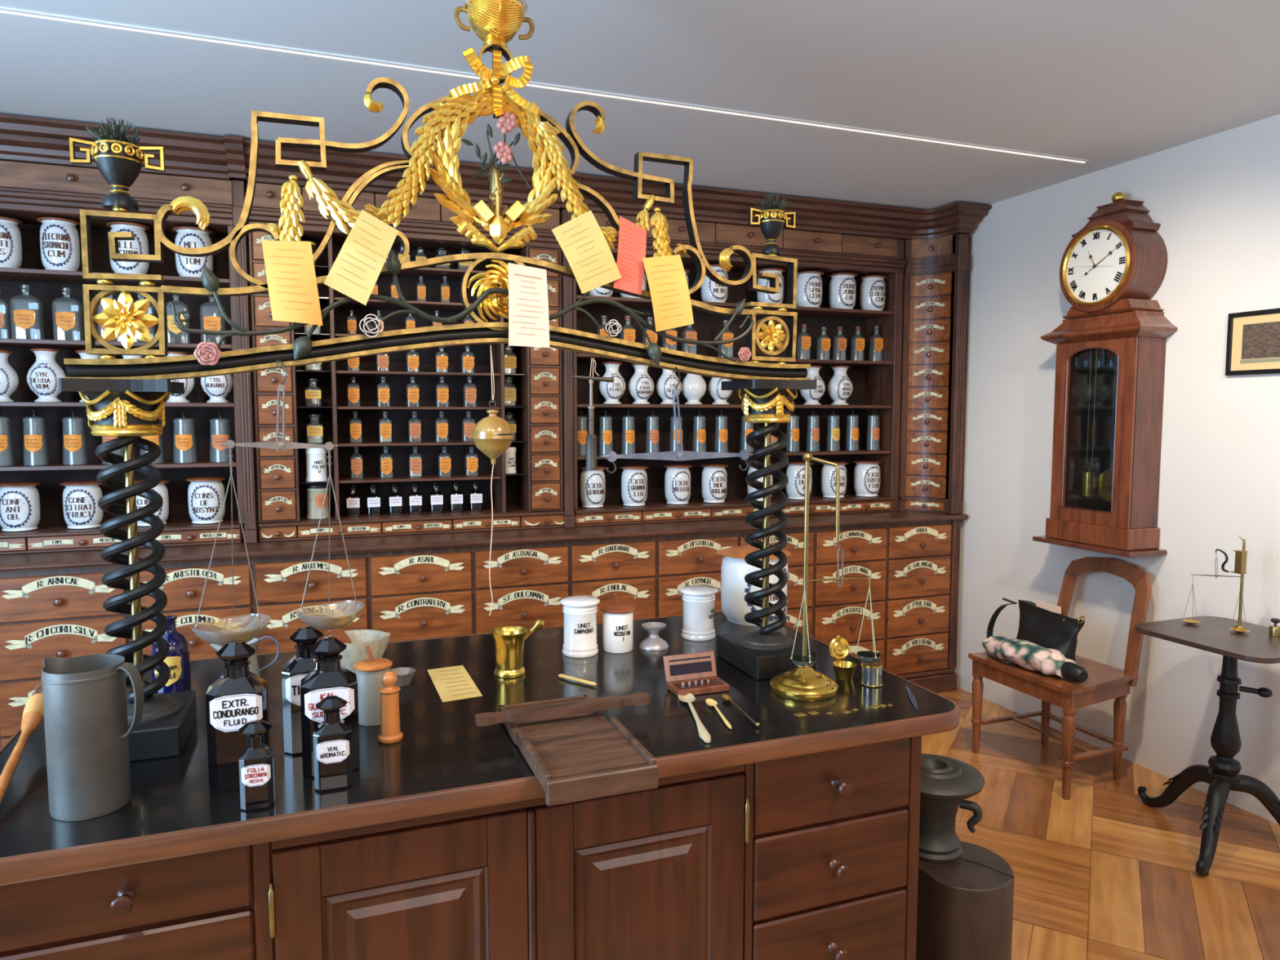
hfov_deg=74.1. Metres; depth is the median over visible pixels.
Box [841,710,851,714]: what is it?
weight
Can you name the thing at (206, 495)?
jar
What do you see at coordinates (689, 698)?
bowl
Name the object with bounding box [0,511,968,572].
ledge
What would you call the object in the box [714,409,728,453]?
tin canister
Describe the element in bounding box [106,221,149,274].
jar
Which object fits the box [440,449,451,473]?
glass bottle
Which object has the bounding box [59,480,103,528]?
jar
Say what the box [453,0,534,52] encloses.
urn
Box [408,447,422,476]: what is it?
glass bottle
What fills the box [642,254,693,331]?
prescription
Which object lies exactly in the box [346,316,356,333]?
glass bottle
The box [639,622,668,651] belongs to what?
cup
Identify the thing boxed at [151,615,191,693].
bottle
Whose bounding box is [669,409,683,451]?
tin canister
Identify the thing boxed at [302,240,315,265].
jar
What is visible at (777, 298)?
jar
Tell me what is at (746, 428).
tin canister
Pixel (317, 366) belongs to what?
glass bottle
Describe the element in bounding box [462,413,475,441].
glass bottle
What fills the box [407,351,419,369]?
glass bottle
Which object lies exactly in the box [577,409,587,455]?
tin canister
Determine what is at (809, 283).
jar
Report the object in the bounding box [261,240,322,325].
prescription
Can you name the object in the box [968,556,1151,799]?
chair
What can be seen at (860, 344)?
glass bottle
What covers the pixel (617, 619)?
jar
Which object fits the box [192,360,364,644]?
scale
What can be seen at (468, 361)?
glass bottle
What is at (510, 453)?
jar
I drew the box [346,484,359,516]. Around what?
glass bottle
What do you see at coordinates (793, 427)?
tin canister
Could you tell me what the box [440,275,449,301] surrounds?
glass bottle
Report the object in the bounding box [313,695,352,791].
bottle
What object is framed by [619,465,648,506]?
jar
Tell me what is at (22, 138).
crown molding
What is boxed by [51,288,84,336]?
glass bottle
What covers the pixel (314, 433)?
glass bottle
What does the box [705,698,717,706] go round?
bowl
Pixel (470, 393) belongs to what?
glass bottle
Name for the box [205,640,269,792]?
bottle
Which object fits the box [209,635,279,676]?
pitcher
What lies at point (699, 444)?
tin canister
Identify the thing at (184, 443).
tin canister
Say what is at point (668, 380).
vase
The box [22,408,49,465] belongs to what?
tin canister
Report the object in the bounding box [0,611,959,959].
counter
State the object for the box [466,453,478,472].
glass bottle
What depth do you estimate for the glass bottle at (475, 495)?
4.23 m
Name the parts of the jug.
handle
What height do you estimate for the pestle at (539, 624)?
0.088 m
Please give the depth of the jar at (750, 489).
4.74 m
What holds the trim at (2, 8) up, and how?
attached to the ceiling
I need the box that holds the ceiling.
[0,0,1279,209]
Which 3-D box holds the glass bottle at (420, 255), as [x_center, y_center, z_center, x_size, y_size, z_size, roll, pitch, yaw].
[-1.052,-1.061,4.070,0.052,0.110,0.041,-2,5,-21]
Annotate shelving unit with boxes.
[0,159,257,555]
[247,182,574,542]
[559,208,906,526]
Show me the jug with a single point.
(85, 705)
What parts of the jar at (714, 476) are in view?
lid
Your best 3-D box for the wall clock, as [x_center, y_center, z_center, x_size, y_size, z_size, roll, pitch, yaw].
[2.115,-0.492,3.872,0.224,1.613,0.538,-2,5,-21]
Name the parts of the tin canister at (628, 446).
lid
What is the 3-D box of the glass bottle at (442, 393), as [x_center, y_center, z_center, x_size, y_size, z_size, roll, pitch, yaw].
[-0.967,-0.432,4.151,0.060,0.147,0.047,-2,5,-21]
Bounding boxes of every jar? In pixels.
[0,216,22,268]
[0,481,40,531]
[36,217,79,271]
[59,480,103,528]
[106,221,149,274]
[135,479,169,526]
[172,226,213,277]
[185,476,226,524]
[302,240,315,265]
[304,447,328,481]
[305,483,329,519]
[353,645,392,726]
[505,446,516,473]
[560,595,599,657]
[578,466,606,507]
[587,281,613,296]
[600,591,635,653]
[619,269,646,297]
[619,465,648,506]
[663,464,692,504]
[680,585,717,640]
[684,269,689,288]
[700,463,728,502]
[701,264,728,302]
[719,545,791,626]
[746,463,773,501]
[755,267,785,303]
[786,461,813,499]
[796,271,823,307]
[820,461,848,497]
[827,272,857,309]
[853,460,882,496]
[858,275,887,311]
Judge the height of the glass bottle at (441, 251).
0.112 m
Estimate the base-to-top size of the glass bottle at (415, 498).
0.150 m
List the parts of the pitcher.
spout, handle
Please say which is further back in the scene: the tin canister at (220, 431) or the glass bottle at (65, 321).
the tin canister at (220, 431)
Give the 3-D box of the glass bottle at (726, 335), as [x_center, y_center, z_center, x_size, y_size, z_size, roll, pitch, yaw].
[0.472,-0.776,4.670,0.076,0.210,0.059,-2,5,-21]
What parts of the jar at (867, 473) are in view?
lid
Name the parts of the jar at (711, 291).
lid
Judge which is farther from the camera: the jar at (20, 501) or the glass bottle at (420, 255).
the glass bottle at (420, 255)
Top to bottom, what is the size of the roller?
0.018 m
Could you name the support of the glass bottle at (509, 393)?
on the shelving unit at (540, 493)
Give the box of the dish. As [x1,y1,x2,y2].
[390,666,416,686]
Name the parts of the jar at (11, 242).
lid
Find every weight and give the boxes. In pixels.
[793,712,806,717]
[807,711,819,715]
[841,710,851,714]
[869,704,879,709]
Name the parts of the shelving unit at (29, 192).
plaster drawer, frieze drawer, knob, plaster drawer, knob, shelf, shelf, frieze moulding, shelf, shelf, moulding, frieze drawer, knob, plaster drawer, knob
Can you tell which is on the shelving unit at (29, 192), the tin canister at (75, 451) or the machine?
the tin canister at (75, 451)
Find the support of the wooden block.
on the floor
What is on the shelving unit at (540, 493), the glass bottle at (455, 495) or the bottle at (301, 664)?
the glass bottle at (455, 495)
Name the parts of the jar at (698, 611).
lid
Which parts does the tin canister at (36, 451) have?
lid knob, lid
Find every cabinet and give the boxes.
[0,520,960,748]
[897,233,971,514]
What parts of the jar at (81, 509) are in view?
lid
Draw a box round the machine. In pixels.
[498,694,658,806]
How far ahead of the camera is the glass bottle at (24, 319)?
3.50 m
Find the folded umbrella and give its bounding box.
[982,635,1088,683]
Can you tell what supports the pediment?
attached to the wall clock
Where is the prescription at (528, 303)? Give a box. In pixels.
[507,262,549,347]
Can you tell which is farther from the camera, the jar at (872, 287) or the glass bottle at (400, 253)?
the jar at (872, 287)
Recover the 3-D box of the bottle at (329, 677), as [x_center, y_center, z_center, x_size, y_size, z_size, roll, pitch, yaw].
[-0.595,0.428,1.626,0.102,0.254,0.081,-2,5,-21]
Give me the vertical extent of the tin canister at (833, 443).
0.239 m
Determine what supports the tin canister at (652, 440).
on the shelving unit at (875, 376)
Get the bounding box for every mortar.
[328,629,391,673]
[489,626,528,678]
[918,753,985,863]
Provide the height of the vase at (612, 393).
0.219 m
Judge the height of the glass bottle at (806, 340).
0.206 m
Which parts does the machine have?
rail, rail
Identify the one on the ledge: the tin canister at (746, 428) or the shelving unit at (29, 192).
the shelving unit at (29, 192)
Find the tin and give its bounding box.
[860,661,882,687]
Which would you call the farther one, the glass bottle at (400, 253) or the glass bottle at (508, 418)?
the glass bottle at (508, 418)
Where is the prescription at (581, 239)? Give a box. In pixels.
[551,209,621,293]
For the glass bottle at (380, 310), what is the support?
on the shelving unit at (540, 493)
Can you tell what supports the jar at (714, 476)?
on the shelving unit at (875, 376)
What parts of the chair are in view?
leg, leg, seat, leg, backrest, leg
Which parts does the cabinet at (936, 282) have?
moulding, curved drawer, curved drawer, curved drawer, knob, curved drawer, curved drawer, curved drawer, curved drawer, knob, curved drawer, curved drawer, frieze moulding, knob, curved drawer, curved drawer, curved drawer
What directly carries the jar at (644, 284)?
on the shelving unit at (875, 376)
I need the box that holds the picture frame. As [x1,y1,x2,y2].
[1225,307,1279,375]
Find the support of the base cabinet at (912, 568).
on the floor
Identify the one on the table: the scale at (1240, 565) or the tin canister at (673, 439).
the scale at (1240, 565)
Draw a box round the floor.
[921,687,1279,959]
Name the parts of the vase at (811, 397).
lid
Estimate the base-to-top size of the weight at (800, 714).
0.002 m
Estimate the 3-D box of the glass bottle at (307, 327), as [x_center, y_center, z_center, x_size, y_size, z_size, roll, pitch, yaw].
[-1.514,-0.733,3.920,0.075,0.121,0.058,-2,5,-21]
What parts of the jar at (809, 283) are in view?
lid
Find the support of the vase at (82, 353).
on the shelving unit at (29, 192)
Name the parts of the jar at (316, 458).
lid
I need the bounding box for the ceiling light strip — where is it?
[0,10,1084,163]
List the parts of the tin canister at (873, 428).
lid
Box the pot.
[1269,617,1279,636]
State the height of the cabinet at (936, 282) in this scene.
1.574 m
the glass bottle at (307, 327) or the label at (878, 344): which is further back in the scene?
the label at (878, 344)
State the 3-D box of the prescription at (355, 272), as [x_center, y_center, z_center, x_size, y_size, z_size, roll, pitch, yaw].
[-0.593,-0.475,1.807,0.156,0.202,0.020,-2,5,-21]
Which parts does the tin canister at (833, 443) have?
lid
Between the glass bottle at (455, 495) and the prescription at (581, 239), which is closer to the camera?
the prescription at (581, 239)
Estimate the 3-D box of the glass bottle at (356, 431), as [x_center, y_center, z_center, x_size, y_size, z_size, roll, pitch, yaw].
[-1.348,-0.252,4.020,0.057,0.149,0.044,-2,5,-21]
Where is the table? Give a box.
[1134,616,1279,875]
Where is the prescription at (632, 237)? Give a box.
[613,216,646,294]
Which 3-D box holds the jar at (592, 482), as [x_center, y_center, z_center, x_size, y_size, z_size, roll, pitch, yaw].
[-0.248,0.035,4.439,0.147,0.212,0.147,-2,5,-21]
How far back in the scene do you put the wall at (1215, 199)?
3.70 m
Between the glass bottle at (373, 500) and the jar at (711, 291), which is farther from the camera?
the jar at (711, 291)
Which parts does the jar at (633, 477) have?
lid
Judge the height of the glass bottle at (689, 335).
0.211 m
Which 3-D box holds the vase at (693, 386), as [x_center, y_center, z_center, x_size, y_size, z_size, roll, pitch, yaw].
[0.291,-0.519,4.600,0.137,0.217,0.137,-2,5,-21]
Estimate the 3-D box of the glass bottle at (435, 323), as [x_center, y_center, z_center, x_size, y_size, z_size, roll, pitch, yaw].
[-0.985,-0.755,4.119,0.047,0.134,0.037,-2,5,-21]
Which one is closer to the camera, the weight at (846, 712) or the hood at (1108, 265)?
the weight at (846, 712)
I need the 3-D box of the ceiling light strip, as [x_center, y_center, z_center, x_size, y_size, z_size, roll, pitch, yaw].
[-0.617,-1.366,2.857,5.634,0.006,0.005,-2,5,-21]
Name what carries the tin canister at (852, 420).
on the shelving unit at (875, 376)
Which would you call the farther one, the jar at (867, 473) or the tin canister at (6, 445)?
the jar at (867, 473)
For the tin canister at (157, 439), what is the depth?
3.69 m
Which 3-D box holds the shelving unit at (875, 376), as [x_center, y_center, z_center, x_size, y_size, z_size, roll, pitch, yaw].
[0.547,-0.649,4.720,1.986,1.705,0.328,-2,5,-21]
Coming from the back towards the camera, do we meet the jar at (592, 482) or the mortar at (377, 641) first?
the jar at (592, 482)
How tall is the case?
0.146 m
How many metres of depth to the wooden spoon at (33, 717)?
1.66 m
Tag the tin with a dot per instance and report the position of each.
(871, 673)
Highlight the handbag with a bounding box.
[986,597,1084,662]
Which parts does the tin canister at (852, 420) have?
lid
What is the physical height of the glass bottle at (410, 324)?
0.129 m
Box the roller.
[475,692,650,726]
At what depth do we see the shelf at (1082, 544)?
3.79 m
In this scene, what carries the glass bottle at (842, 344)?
on the shelving unit at (875, 376)
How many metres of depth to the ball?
1.96 m
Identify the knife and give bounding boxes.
[558,673,596,685]
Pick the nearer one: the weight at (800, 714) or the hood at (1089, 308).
the weight at (800, 714)
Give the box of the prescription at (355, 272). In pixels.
[323,209,398,305]
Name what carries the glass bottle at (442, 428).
on the shelving unit at (540, 493)
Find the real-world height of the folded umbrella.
0.118 m
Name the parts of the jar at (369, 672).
lid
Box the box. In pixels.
[662,650,729,697]
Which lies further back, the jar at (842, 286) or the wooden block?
the jar at (842, 286)
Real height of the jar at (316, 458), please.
0.160 m
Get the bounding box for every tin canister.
[0,408,15,466]
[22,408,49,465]
[62,409,88,464]
[101,435,123,464]
[139,418,164,463]
[173,411,198,462]
[209,411,234,462]
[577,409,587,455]
[599,409,613,454]
[621,409,635,454]
[645,409,659,453]
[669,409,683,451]
[692,409,706,452]
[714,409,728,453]
[740,415,754,452]
[770,427,777,444]
[786,409,799,451]
[805,409,819,451]
[826,409,839,450]
[844,409,858,450]
[866,409,879,449]
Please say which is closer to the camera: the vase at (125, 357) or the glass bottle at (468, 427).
the vase at (125, 357)
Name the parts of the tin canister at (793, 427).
lid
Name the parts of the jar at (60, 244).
lid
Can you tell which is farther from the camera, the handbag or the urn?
the handbag
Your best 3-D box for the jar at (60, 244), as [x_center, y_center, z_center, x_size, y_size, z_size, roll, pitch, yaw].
[-2.418,-0.974,3.538,0.150,0.219,0.150,-2,5,-21]
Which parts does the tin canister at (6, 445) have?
lid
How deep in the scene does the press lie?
2.06 m
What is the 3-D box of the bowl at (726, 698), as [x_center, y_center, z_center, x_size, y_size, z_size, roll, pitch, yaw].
[0.206,0.521,2.017,0.022,0.010,0.042,-2,5,-21]
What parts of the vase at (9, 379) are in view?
lid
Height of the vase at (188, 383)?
0.224 m
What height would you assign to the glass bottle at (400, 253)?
0.118 m
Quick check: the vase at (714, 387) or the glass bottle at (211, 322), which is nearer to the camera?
the glass bottle at (211, 322)
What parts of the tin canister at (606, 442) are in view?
lid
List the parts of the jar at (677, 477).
lid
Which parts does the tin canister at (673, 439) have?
lid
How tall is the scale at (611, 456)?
0.266 m
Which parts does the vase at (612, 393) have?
lid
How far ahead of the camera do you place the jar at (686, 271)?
4.49 m
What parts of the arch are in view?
key handle, brass rod, key handle, moulding, vine stem, vine stem, vine stem, vine stem, vine stem, vine stem, vine stem, vine stem, vine stem, vine stem, vine stem, vine stem, vine stem, vine stem, vine stem, vine stem, key handle, moulding, brass rod, key handle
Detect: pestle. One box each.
[328,623,351,643]
[524,618,543,640]
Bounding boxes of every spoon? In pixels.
[0,681,44,804]
[677,693,711,742]
[705,698,731,728]
[721,694,759,726]
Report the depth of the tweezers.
2.02 m
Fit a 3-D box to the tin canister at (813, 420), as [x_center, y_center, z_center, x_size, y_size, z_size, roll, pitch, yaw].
[0.998,-0.286,4.886,0.078,0.238,0.078,-2,5,-21]
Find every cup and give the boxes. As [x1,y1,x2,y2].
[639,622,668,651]
[829,635,857,680]
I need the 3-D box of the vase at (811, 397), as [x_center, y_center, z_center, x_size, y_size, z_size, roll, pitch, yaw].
[0.989,-0.544,4.862,0.146,0.225,0.147,-2,5,-21]
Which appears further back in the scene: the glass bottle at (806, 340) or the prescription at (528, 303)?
the glass bottle at (806, 340)
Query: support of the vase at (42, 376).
on the shelving unit at (29, 192)
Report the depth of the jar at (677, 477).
4.55 m
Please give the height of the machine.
0.053 m
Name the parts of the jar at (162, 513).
lid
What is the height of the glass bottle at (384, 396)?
0.143 m
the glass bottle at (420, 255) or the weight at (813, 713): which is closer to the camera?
the weight at (813, 713)
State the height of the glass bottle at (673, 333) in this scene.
0.212 m
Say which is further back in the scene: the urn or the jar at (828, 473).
the jar at (828, 473)
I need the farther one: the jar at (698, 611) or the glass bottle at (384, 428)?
the glass bottle at (384, 428)
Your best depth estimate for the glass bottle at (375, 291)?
3.99 m
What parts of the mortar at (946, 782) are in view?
handle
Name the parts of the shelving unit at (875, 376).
frieze drawer, plaster drawer, plaster drawer, frieze drawer, knob, frieze moulding, moulding, shelf, shelf, shelf, shelf, plaster drawer, frieze drawer, knob, plaster drawer, frieze drawer, knob, plaster drawer, frieze drawer, knob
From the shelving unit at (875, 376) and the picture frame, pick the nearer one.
the picture frame
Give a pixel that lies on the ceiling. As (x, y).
(1105, 83)
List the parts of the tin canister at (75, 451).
lid knob, lid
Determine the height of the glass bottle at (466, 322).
0.140 m
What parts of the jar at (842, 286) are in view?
lid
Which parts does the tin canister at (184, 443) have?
lid knob, lid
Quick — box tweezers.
[906,686,918,709]
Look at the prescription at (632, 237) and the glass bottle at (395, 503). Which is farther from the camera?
the glass bottle at (395, 503)
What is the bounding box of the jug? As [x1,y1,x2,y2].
[40,653,143,821]
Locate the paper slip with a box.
[1035,600,1061,613]
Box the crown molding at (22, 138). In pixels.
[0,113,991,239]
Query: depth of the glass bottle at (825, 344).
4.87 m
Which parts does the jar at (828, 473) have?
lid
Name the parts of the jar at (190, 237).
lid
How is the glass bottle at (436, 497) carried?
on the shelving unit at (540, 493)
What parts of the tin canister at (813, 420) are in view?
lid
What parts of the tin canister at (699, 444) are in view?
lid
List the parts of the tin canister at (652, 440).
lid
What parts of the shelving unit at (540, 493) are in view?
drawer, drawer, knob, drawer, drawer, knob, drawer frame, drawer, knob, frieze drawer, drawer, drawer, drawer, knob, knob, plaster drawer, drawer, knob, glass shelf, glass shelf, glass shelf, glass shelf, glass shelf, glass shelf, glass shelf, frieze drawer, plaster drawer, frieze moulding, shelf, frieze drawer, moulding, shelf, shelf, shelf, shelf, plaster drawer, shelf, knob, shelf, shelf, frieze drawer, plaster drawer, glass shelf, glass shelf, glass shelf, glass shelf, frieze drawer, plaster drawer, drawer, drawer, drawer, drawer frame, drawer, drawer, drawer, drawer, knob, knob, knob, knob, knob, drawer, drawer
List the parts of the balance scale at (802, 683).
bent arm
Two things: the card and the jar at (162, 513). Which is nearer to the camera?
the card
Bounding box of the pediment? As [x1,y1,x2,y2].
[1071,199,1160,237]
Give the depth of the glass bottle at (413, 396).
4.08 m
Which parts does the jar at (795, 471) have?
lid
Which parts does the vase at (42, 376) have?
lid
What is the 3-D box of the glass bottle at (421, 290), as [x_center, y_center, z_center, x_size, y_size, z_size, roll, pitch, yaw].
[-1.052,-0.914,4.081,0.043,0.130,0.034,-2,5,-21]
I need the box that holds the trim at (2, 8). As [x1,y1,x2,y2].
[0,6,1088,162]
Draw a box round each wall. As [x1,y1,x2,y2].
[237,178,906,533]
[906,114,1279,824]
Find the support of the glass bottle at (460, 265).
on the shelving unit at (540, 493)
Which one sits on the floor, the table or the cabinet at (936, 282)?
the table
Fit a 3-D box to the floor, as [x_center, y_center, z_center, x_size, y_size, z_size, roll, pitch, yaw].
[0.101,1.539,1.369,5.870,0.080,6.660,-2,5,-21]
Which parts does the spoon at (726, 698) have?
handle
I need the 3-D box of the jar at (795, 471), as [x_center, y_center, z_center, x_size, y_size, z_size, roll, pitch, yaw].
[0.914,0.001,4.876,0.162,0.211,0.162,-2,5,-21]
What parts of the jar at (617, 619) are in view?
lid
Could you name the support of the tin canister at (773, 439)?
on the shelving unit at (875, 376)
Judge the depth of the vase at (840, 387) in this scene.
4.88 m
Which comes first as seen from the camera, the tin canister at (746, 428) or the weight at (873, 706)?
the weight at (873, 706)
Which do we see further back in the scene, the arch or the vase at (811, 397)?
the vase at (811, 397)
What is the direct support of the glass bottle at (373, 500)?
on the shelving unit at (540, 493)
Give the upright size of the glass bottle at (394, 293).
0.124 m
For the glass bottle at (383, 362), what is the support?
on the shelving unit at (540, 493)
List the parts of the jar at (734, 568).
lid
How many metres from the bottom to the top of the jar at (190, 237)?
0.218 m
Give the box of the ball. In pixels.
[471,344,513,615]
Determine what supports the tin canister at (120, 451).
on the shelving unit at (29, 192)
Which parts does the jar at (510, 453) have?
lid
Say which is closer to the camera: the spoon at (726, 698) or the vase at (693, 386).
the spoon at (726, 698)
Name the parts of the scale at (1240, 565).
swan arm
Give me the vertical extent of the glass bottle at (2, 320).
0.208 m
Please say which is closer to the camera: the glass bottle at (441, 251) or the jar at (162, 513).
the jar at (162, 513)
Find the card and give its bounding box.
[426,665,482,702]
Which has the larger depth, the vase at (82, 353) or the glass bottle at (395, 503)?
the glass bottle at (395, 503)
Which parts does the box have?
lid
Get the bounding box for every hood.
[1059,219,1167,311]
[1062,298,1164,319]
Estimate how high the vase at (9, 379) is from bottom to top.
0.213 m
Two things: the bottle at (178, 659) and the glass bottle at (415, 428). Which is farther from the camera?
the glass bottle at (415, 428)
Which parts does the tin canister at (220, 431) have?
lid, lid knob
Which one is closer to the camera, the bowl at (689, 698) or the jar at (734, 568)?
the bowl at (689, 698)
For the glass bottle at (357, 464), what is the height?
0.152 m
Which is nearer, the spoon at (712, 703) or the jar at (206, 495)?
the spoon at (712, 703)
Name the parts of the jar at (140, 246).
lid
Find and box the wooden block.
[915,841,1014,959]
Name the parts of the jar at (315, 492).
lid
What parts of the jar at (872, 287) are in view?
lid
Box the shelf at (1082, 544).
[1032,535,1167,557]
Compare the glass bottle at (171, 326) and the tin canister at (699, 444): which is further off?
the tin canister at (699, 444)
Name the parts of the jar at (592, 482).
lid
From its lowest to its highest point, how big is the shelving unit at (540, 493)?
1.705 m
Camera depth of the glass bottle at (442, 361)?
4.12 m
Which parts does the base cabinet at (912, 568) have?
drawer, drawer, knob, knob, drawer, drawer, knob, knob, drawer, drawer, drawer, drawer, knob, drawer, drawer, knob, knob, drawer, drawer, knob, knob, drawer, drawer, knob, drawer, drawer, knob, drawer, drawer, drawer, drawer, drawer, drawer, knob, knob, knob, drawer, drawer, drawer, drawer, drawer, knob, knob, knob, knob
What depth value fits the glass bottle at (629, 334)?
4.44 m
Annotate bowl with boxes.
[677,693,695,702]
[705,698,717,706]
[721,694,732,702]
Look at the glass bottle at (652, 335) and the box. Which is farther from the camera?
the glass bottle at (652, 335)
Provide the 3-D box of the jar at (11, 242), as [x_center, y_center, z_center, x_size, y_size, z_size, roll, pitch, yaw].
[-2.609,-0.963,3.467,0.147,0.208,0.147,-2,5,-21]
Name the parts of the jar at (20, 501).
lid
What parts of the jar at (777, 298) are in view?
lid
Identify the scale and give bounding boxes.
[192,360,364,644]
[600,367,754,473]
[769,453,880,701]
[1181,535,1249,632]
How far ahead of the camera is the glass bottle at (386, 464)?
4.06 m
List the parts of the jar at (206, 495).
lid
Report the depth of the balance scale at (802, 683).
2.05 m
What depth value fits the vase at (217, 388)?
3.74 m
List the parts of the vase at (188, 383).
lid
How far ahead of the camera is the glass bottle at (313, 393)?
3.92 m
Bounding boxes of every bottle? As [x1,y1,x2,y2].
[0,294,9,328]
[13,289,38,329]
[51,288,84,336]
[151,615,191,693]
[166,297,191,343]
[200,297,226,344]
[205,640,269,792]
[238,720,275,812]
[281,626,323,755]
[300,636,359,777]
[304,324,321,333]
[304,362,321,370]
[304,377,321,406]
[306,413,323,444]
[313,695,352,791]
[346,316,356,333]
[346,377,359,404]
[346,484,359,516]
[347,356,359,368]
[350,414,362,439]
[350,448,363,478]
[366,484,380,515]
[371,284,378,294]
[376,310,384,332]
[377,352,389,369]
[377,379,390,404]
[378,417,392,442]
[379,446,393,477]
[388,483,402,514]
[390,285,398,298]
[397,244,409,262]
[404,319,415,328]
[406,379,419,404]
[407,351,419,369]
[408,417,421,442]
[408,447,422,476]
[408,482,422,513]
[414,246,426,261]
[416,276,426,300]
[429,481,443,512]
[432,313,441,325]
[434,248,450,268]
[435,353,448,372]
[435,420,448,441]
[437,386,448,404]
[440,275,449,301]
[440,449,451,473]
[449,480,462,511]
[457,248,472,269]
[461,350,474,370]
[462,320,473,323]
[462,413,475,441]
[463,384,476,404]
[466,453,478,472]
[468,480,482,511]
[503,345,516,373]
[504,376,515,406]
[504,411,515,440]
[600,320,611,337]
[623,315,635,342]
[645,321,657,343]
[662,330,677,346]
[685,328,697,348]
[722,333,733,347]
[796,324,811,359]
[816,337,831,355]
[832,325,846,355]
[850,325,864,353]
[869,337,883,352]
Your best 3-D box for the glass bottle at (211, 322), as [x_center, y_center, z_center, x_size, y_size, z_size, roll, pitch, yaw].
[-1.900,-0.718,3.775,0.099,0.236,0.076,-2,5,-21]
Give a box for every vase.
[0,350,18,401]
[26,347,66,402]
[75,349,99,402]
[121,355,142,359]
[165,351,194,402]
[200,373,233,403]
[599,361,625,404]
[628,363,653,404]
[656,368,681,404]
[681,373,706,404]
[707,377,733,404]
[799,364,825,404]
[826,364,853,404]
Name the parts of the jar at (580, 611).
lid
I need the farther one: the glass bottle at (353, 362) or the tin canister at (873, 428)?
the tin canister at (873, 428)
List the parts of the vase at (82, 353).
lid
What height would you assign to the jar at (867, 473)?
0.209 m
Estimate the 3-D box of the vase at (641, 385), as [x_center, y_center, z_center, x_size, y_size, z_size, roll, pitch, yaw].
[0.006,-0.511,4.492,0.138,0.217,0.139,-2,5,-21]
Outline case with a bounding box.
[377,671,403,743]
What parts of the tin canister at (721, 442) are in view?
lid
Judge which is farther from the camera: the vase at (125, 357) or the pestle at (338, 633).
the vase at (125, 357)
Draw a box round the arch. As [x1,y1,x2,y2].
[57,0,816,761]
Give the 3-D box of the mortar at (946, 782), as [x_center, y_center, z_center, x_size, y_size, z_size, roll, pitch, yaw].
[0.815,0.909,2.363,0.266,0.246,0.266,-2,5,-21]
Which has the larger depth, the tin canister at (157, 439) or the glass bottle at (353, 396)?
the glass bottle at (353, 396)
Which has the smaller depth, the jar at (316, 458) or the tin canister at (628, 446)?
the jar at (316, 458)
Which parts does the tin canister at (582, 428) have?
lid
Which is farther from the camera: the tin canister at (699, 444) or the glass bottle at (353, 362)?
the tin canister at (699, 444)
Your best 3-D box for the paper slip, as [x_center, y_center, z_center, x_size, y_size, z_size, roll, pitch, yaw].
[1.877,0.584,3.898,0.003,0.033,0.140,-2,5,-21]
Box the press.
[572,358,613,470]
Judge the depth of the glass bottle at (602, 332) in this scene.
4.39 m
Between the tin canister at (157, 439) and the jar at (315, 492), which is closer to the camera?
the tin canister at (157, 439)
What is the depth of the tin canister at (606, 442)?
4.42 m
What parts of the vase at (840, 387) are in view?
lid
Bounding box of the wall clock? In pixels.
[1032,191,1177,557]
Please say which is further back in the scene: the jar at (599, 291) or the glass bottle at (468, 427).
the jar at (599, 291)
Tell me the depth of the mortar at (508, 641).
2.19 m
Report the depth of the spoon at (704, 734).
1.87 m
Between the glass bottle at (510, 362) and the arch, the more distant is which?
the glass bottle at (510, 362)

